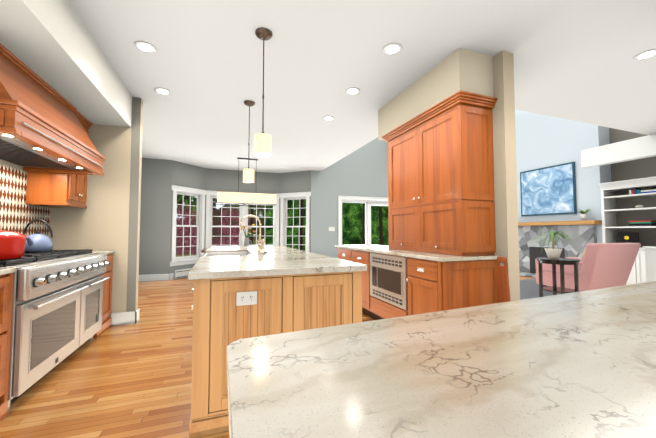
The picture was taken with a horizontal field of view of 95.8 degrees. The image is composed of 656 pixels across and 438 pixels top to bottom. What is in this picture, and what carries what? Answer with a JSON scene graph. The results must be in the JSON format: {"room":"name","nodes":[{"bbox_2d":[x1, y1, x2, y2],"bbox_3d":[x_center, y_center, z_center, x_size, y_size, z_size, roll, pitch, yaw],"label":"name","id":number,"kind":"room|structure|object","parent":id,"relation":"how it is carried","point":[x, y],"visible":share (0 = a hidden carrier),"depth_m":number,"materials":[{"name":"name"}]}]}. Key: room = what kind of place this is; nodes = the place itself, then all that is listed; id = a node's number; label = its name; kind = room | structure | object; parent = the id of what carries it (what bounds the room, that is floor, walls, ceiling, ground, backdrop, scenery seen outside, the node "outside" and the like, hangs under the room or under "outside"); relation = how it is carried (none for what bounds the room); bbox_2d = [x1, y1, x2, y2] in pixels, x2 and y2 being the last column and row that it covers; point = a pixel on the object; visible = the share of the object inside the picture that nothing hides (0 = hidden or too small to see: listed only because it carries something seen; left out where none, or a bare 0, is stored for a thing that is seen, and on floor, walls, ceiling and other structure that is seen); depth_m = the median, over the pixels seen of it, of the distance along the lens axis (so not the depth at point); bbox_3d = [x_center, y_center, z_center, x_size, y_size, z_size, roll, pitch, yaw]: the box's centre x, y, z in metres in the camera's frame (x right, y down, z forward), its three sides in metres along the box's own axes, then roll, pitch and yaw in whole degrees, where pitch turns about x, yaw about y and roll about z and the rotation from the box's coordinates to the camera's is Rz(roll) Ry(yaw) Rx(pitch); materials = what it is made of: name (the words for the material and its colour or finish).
{"room":"kitchen","nodes":[
{"label":"kitchen","id":0,"kind":"room"},
{"bbox_2d":[0,159,48,207],"bbox_3d":[-2.180,-0.277,0.302,0.140,2.870,6.680,1,-3,-20],"label":"wall","id":1,"kind":"structure","parent":0,"point":[9,164],"depth_m":2.82,"materials":[{"name":"beige paint"}]},
{"bbox_2d":[0,164,50,236],"bbox_3d":[-2.500,-0.133,1.398,0.008,0.834,4.388,1,-3,-20],"label":"tile backsplash","id":2,"kind":"structure","parent":1,"relation":"attached to","point":[17,214],"depth_m":2.90,"materials":[{"name":"tile"}]},
{"bbox_2d":[0,0,131,127],"bbox_3d":[-1.741,-1.504,0.509,0.790,0.400,6.690,1,-3,-20],"label":"soffit","id":3,"kind":"structure","parent":0,"point":[53,44],"depth_m":2.36,"materials":[{"name":"paint"}]},
{"bbox_2d":[0,43,105,175],"bbox_3d":[-2.513,-0.864,2.453,0.680,0.710,1.520,1,-3,-20],"label":"range hood","id":4,"kind":"object","parent":3,"relation":"hanging from","point":[42,129],"visible":1,"depth_m":2.36,"materials":[{"name":"brown wood"}]},
{"bbox_2d":[26,110,92,207],"bbox_3d":[-2.988,-0.660,3.332,0.390,1.044,0.466,1,-3,-20],"label":"upper cabinet","id":5,"kind":"object","parent":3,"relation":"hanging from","point":[55,190],"visible":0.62,"depth_m":3.13,"materials":[{"name":"brown wood"}]},
{"bbox_2d":[49,97,142,316],"bbox_3d":[-2.920,-0.135,3.647,1.032,2.870,0.122,1,-3,-20],"label":"wall","id":6,"kind":"structure","parent":0,"point":[108,218],"depth_m":3.68,"materials":[{"name":"beige paint"}]},
{"bbox_2d":[139,158,310,279],"bbox_3d":[-2.120,-0.021,6.302,4.628,2.870,4.330,1,-3,-20],"label":"wall","id":7,"kind":"structure","parent":0,"point":[160,178],"depth_m":7.09,"materials":[{"name":"grey paint"}]},
{"bbox_2d":[111,273,173,325],"bbox_3d":[1.077,1.327,6.012,10.200,0.150,6.668,1,-3,-20],"label":"baseboard","id":8,"kind":"structure","parent":7,"relation":"attached to","point":[124,318],"depth_m":3.69,"materials":[{"name":"white wood"}]},
{"bbox_2d":[174,268,191,278],"bbox_3d":[-2.598,1.367,7.840,2.563,0.203,0.694,1,-3,-20],"label":"baseboard heater","id":9,"kind":"object","parent":7,"relation":"attached to","point":[181,273],"visible":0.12,"depth_m":7.24,"materials":[{"name":"white metal"}]},
{"bbox_2d":[170,185,205,265],"bbox_3d":[-3.579,0.175,7.564,0.195,1.945,1.032,-1,-3,25],"label":"window","id":10,"kind":"structure","parent":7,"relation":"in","point":[199,194],"depth_m":7.60,"materials":[{"name":"white wood"}]},
{"bbox_2d":[280,192,310,251],"bbox_3d":[-0.933,0.216,8.523,1.040,1.945,0.195,-1,-3,25],"label":"window","id":11,"kind":"structure","parent":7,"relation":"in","point":[284,197],"depth_m":8.60,"materials":[{"name":"white wood"}]},
{"bbox_2d":[0,276,535,437],"bbox_3d":[2.594,1.362,4.468,14.200,0.050,11.400,1,-3,-20],"label":"floor","id":12,"kind":"structure","parent":0,"point":[126,381],"depth_m":2.22,"materials":[{"name":"brown wood"}]},
{"bbox_2d":[0,271,15,420],"bbox_3d":[-2.162,0.762,1.369,0.648,0.886,0.823,1,-3,-20],"label":"base cabinet","id":13,"kind":"object","parent":12,"relation":"on","point":[6,284],"depth_m":1.82,"materials":[{"name":"brown wood"}]},
{"bbox_2d":[0,267,15,270],"bbox_3d":[-1.871,0.269,0.604,0.659,0.034,2.498,1,-3,-20],"label":"countertop","id":14,"kind":"structure","parent":13,"relation":"on","point":[5,268],"depth_m":1.83,"materials":[{"name":"white stone"}]},
{"bbox_2d":[0,249,109,411],"bbox_3d":[-2.484,0.763,2.448,0.760,0.975,1.420,1,-3,-20],"label":"range","id":15,"kind":"object","parent":12,"relation":"on","point":[57,300],"visible":0.9,"depth_m":2.21,"materials":[{"name":"silver metal"}]},
{"bbox_2d":[0,230,26,259],"bbox_3d":[-2.321,0.157,2.053,0.328,0.238,0.418,1,-3,-20],"label":"pot","id":16,"kind":"object","parent":15,"relation":"on","point":[12,245],"visible":1,"depth_m":2.04,"materials":[{"name":"red metal"}]},
{"bbox_2d":[23,219,52,251],"bbox_3d":[-2.729,0.152,2.768,0.228,0.309,0.275,1,-3,-20],"label":"kettle","id":17,"kind":"object","parent":15,"relation":"on","point":[37,242],"visible":0.92,"depth_m":2.75,"materials":[{"name":"blue metal"}]},
{"bbox_2d":[92,250,114,338],"bbox_3d":[-2.854,0.827,3.317,0.676,0.920,0.467,1,-3,-20],"label":"base cabinet","id":18,"kind":"object","parent":12,"relation":"on","point":[107,306],"visible":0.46,"depth_m":3.48,"materials":[{"name":"brown wood"}]},
{"bbox_2d":[189,273,361,437],"bbox_3d":[-0.776,0.844,3.240,1.117,0.880,3.002,1,-3,-20],"label":"kitchen island","id":19,"kind":"object","parent":12,"relation":"on","point":[241,292],"depth_m":1.77,"materials":[{"name":"brown wood"}]},
{"bbox_2d":[188,245,366,280],"bbox_3d":[-0.777,0.385,3.259,1.103,0.040,3.074,1,-3,-20],"label":"island countertop","id":20,"kind":"structure","parent":19,"relation":"on","point":[280,261],"depth_m":2.03,"materials":[{"name":"white stone"}]},
{"bbox_2d":[208,253,243,256],"bbox_3d":[-1.071,0.513,3.184,0.503,0.254,0.930,1,-3,-20],"label":"sink","id":21,"kind":"object","parent":20,"relation":"in","point":[209,254],"depth_m":3.57,"materials":[{"name":"white ceramic"}]},
{"bbox_2d":[239,215,267,252],"bbox_3d":[-0.826,0.155,3.250,0.269,0.416,0.477,1,-3,-20],"label":"faucet","id":22,"kind":"object","parent":20,"relation":"on","point":[260,245],"visible":1,"depth_m":3.31,"materials":[{"name":"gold metal"}]},
{"bbox_2d":[335,90,501,319],"bbox_3d":[0.871,0.093,3.867,0.718,2.434,2.535,1,-3,-20],"label":"hutch","id":23,"kind":"object","parent":12,"relation":"on","point":[437,253],"visible":0.79,"depth_m":2.94,"materials":[{"name":"brown wood"}]},
{"bbox_2d":[226,281,655,437],"bbox_3d":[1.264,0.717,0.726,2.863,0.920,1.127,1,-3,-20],"label":"countertop","id":24,"kind":"structure","parent":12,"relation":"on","point":[581,364],"depth_m":0.47,"materials":[{"name":"white stone"}]},
{"bbox_2d":[495,256,510,302],"bbox_3d":[1.387,0.792,2.537,0.330,0.925,0.280,1,-3,-20],"label":"step stool","id":25,"kind":"object","parent":12,"relation":"on","point":[502,287],"visible":0.27,"depth_m":2.59,"materials":[{"name":"brown wood"}]},
{"bbox_2d":[520,279,579,299],"bbox_3d":[4.184,1.381,5.656,2.600,0.012,2.250,1,-3,-20],"label":"rug","id":26,"kind":"object","parent":12,"relation":"on","point":[529,288],"visible":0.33,"depth_m":5.71,"materials":[{"name":"grey carpet"}]},
{"bbox_2d":[536,257,579,296],"bbox_3d":[3.834,1.005,4.933,0.580,0.677,0.580,1,-3,-20],"label":"side table","id":27,"kind":"object","parent":26,"relation":"on","point":[555,289],"visible":0.81,"depth_m":4.84,"materials":[{"name":"black wood"}]},
{"bbox_2d":[524,228,578,258],"bbox_3d":[3.790,0.412,5.009,0.921,0.512,0.966,1,-3,-20],"label":"potted plant","id":28,"kind":"object","parent":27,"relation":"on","point":[553,253],"visible":1,"depth_m":4.92,"materials":[{"name":"green plant"}]},
{"bbox_2d":[535,243,640,290],"bbox_3d":[4.702,0.897,5.455,1.035,0.936,1.160,1,-3,-16],"label":"armchair","id":29,"kind":"object","parent":26,"relation":"on","point":[604,265],"visible":0.67,"depth_m":5.01,"materials":[{"name":"pink fabric"}]},
{"bbox_2d":[515,109,610,277],"bbox_3d":[5.530,-1.134,7.551,0.848,5.199,2.310,1,-3,-20],"label":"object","id":30,"kind":"object","parent":12,"relation":"on","point":[558,187],"visible":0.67,"depth_m":7.29,"materials":[{"name":"paint"}]},
{"bbox_2d":[599,176,655,284],"bbox_3d":[6.270,0.220,5.633,0.724,2.330,1.688,1,-3,-20],"label":"built-in bookcase","id":31,"kind":"object","parent":12,"relation":"on","point":[628,210],"visible":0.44,"depth_m":6.08,"materials":[{"name":"white wood"}]},
{"bbox_3d":[-1.902,1.063,6.905,1.900,0.755,0.820,1,-3,-20],"label":"dining table","id":32,"kind":"object","parent":12,"relation":"on","visible":0},
{"bbox_2d":[241,224,255,245],"bbox_3d":[-1.870,0.401,6.949,0.397,0.568,0.352,1,-3,-20],"label":"vase","id":33,"kind":"object","parent":32,"relation":"on","point":[246,241],"visible":1,"depth_m":6.91,"materials":[{"name":"white ceramic"}]},
{"bbox_2d":[311,137,387,257],"bbox_3d":[3.592,-1.036,9.872,8.710,5.200,0.140,1,-3,-20],"label":"wall","id":34,"kind":"structure","parent":0,"point":[362,171],"depth_m":8.62,"materials":[{"name":"grey paint"}]},
{"bbox_2d":[338,195,387,244],"bbox_3d":[1.214,0.431,8.931,2.020,2.190,0.170,1,-3,-20],"label":"patio door","id":35,"kind":"structure","parent":34,"relation":"in","point":[369,202],"depth_m":8.93,"materials":[{"name":"wood"}]},
{"bbox_2d":[69,0,655,172],"bbox_3d":[3.108,-1.629,4.643,13.200,0.200,11.140,1,-3,-20],"label":"ceiling","id":36,"kind":"structure","parent":0,"point":[574,60],"depth_m":3.02,"materials":[{"name":"white paint"}]},
{"bbox_2d":[134,41,156,52],"bbox_3d":[-1.702,-1.604,2.768,0.180,0.008,0.180,1,-3,-20],"label":"recessed light","id":37,"kind":"object","parent":36,"relation":"in","point":[146,47],"visible":1,"depth_m":2.76,"materials":[{"name":"white"}]},
{"bbox_2d":[154,88,170,94],"bbox_3d":[-2.029,-1.567,3.638,0.180,0.008,0.180,1,-3,-20],"label":"recessed light","id":38,"kind":"object","parent":36,"relation":"in","point":[163,91],"visible":1,"depth_m":3.64,"materials":[{"name":"white"}]},
{"bbox_2d":[217,158,275,205],"bbox_3d":[-1.898,-0.866,6.978,1.330,1.125,0.230,1,-3,-20],"label":"linear chandelier","id":39,"kind":"object","parent":36,"relation":"hanging from","point":[243,198],"visible":1,"depth_m":6.87,"materials":[{"name":"beige fabric"}]},
{"bbox_2d":[243,100,254,182],"bbox_3d":[-1.050,-1.023,3.938,0.148,1.070,0.148,1,-3,-20],"label":"pendant light","id":40,"kind":"object","parent":36,"relation":"hanging from","point":[248,175],"visible":1,"depth_m":3.90,"materials":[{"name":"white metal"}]},
{"bbox_2d":[254,27,271,156],"bbox_3d":[-0.558,-1.081,2.554,0.148,1.070,0.148,1,-3,-20],"label":"pendant light","id":41,"kind":"object","parent":36,"relation":"hanging from","point":[262,143],"visible":1,"depth_m":2.52,"materials":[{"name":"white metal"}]},
{"bbox_2d":[323,116,333,120],"bbox_3d":[0.008,-1.530,4.504,0.180,0.008,0.180,1,-3,-20],"label":"recessed light","id":42,"kind":"object","parent":36,"relation":"in","point":[328,118],"visible":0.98,"depth_m":4.50,"materials":[{"name":"white"}]},
{"bbox_2d":[345,87,359,94],"bbox_3d":[0.303,-1.567,3.633,0.180,0.008,0.180,1,-3,-20],"label":"recessed light","id":43,"kind":"object","parent":36,"relation":"in","point":[352,91],"visible":1,"depth_m":3.63,"materials":[{"name":"white"}]},
{"bbox_2d":[383,43,401,54],"bbox_3d":[0.607,-1.603,2.797,0.180,0.008,0.180,1,-3,-20],"label":"recessed light","id":44,"kind":"object","parent":36,"relation":"in","point":[392,48],"visible":1,"depth_m":2.79,"materials":[{"name":"white"}]},
{"bbox_2d":[378,48,493,140],"bbox_3d":[1.168,-1.357,3.556,0.420,0.435,1.518,1,-3,-20],"label":"ceiling soffit","id":45,"kind":"structure","parent":36,"relation":"attached to","point":[457,70],"depth_m":3.01,"materials":[{"name":"beige paint"}]},
{"bbox_2d":[634,49,655,59],"bbox_3d":[3.106,-1.599,2.885,0.180,0.008,0.180,1,-3,-20],"label":"recessed light","id":46,"kind":"object","parent":36,"relation":"in","point":[646,54],"visible":0.96,"depth_m":2.89,"materials":[{"name":"white"}]},
{"bbox_2d":[491,50,519,300],"bbox_3d":[1.488,-0.143,3.444,0.140,2.870,1.410,1,-3,-20],"label":"column","id":47,"kind":"structure","parent":0,"point":[505,187],"depth_m":2.81,"materials":[{"name":"beige paint"}]},
{"bbox_2d":[609,128,655,181],"bbox_3d":[5.895,-1.115,7.997,0.180,5.200,4.960,1,-3,-20],"label":"wall","id":48,"kind":"structure","parent":0,"point":[635,169],"depth_m":6.29,"materials":[{"name":"grey paint"}]},
{"bbox_2d":[581,134,655,167],"bbox_3d":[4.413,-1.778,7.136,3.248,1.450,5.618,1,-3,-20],"label":"beam","id":49,"kind":"structure","parent":48,"relation":"attached to","point":[633,149],"depth_m":5.66,"materials":[{"name":"white paint"}]},
{"bbox_2d":[643,246,655,281],"bbox_3d":[5.483,0.900,4.733,0.160,0.895,0.588,1,-3,-20],"label":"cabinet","id":50,"kind":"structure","parent":0,"point":[650,258],"depth_m":4.92,"materials":[{"name":"white wood"}]},
{"label":"outside","id":51,"kind":"structure","parent":0,"visible":0},
{"bbox_2d":[176,190,388,256],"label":"windows","id":52,"kind":"structure","parent":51,"point":[352,218],"depth_m":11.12,"materials":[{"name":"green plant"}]},
{"label":"lawn","id":53,"kind":"structure","parent":51,"visible":0},
{"bbox_2d":[177,194,189,205],"bbox_3d":[-4.572,-0.564,9.614,2.255,4.806,0.300,1,-3,-20],"label":"tree","id":54,"kind":"object","parent":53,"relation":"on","point":[185,198],"depth_m":9.53,"materials":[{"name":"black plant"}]},
{"bbox_2d":[250,205,253,245],"bbox_3d":[-2.726,-0.529,10.606,0.148,4.751,0.114,2,-3,-38],"label":"trunk","id":55,"kind":"object","parent":53,"relation":"on","point":[252,207],"depth_m":10.53,"materials":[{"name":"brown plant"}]},
{"bbox_2d":[298,199,303,249],"bbox_3d":[-0.998,-0.511,11.026,0.245,4.753,0.174,2,-3,-38],"label":"trunk","id":56,"kind":"object","parent":53,"relation":"on","point":[300,247],"depth_m":10.93,"materials":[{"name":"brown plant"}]},
{"bbox_2d":[362,203,364,244],"bbox_3d":[1.524,-0.717,12.060,0.384,5.257,0.271,2,-3,-35],"label":"trunk","id":57,"kind":"object","parent":53,"relation":"on","point":[363,226],"depth_m":11.93,"materials":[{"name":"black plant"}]},
{"bbox_2d":[379,206,382,244],"bbox_3d":[2.232,-0.698,12.506,0.225,5.252,0.155,2,-3,-38],"label":"trunk","id":58,"kind":"object","parent":53,"relation":"on","point":[380,207],"depth_m":12.42,"materials":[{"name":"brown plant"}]}
]}

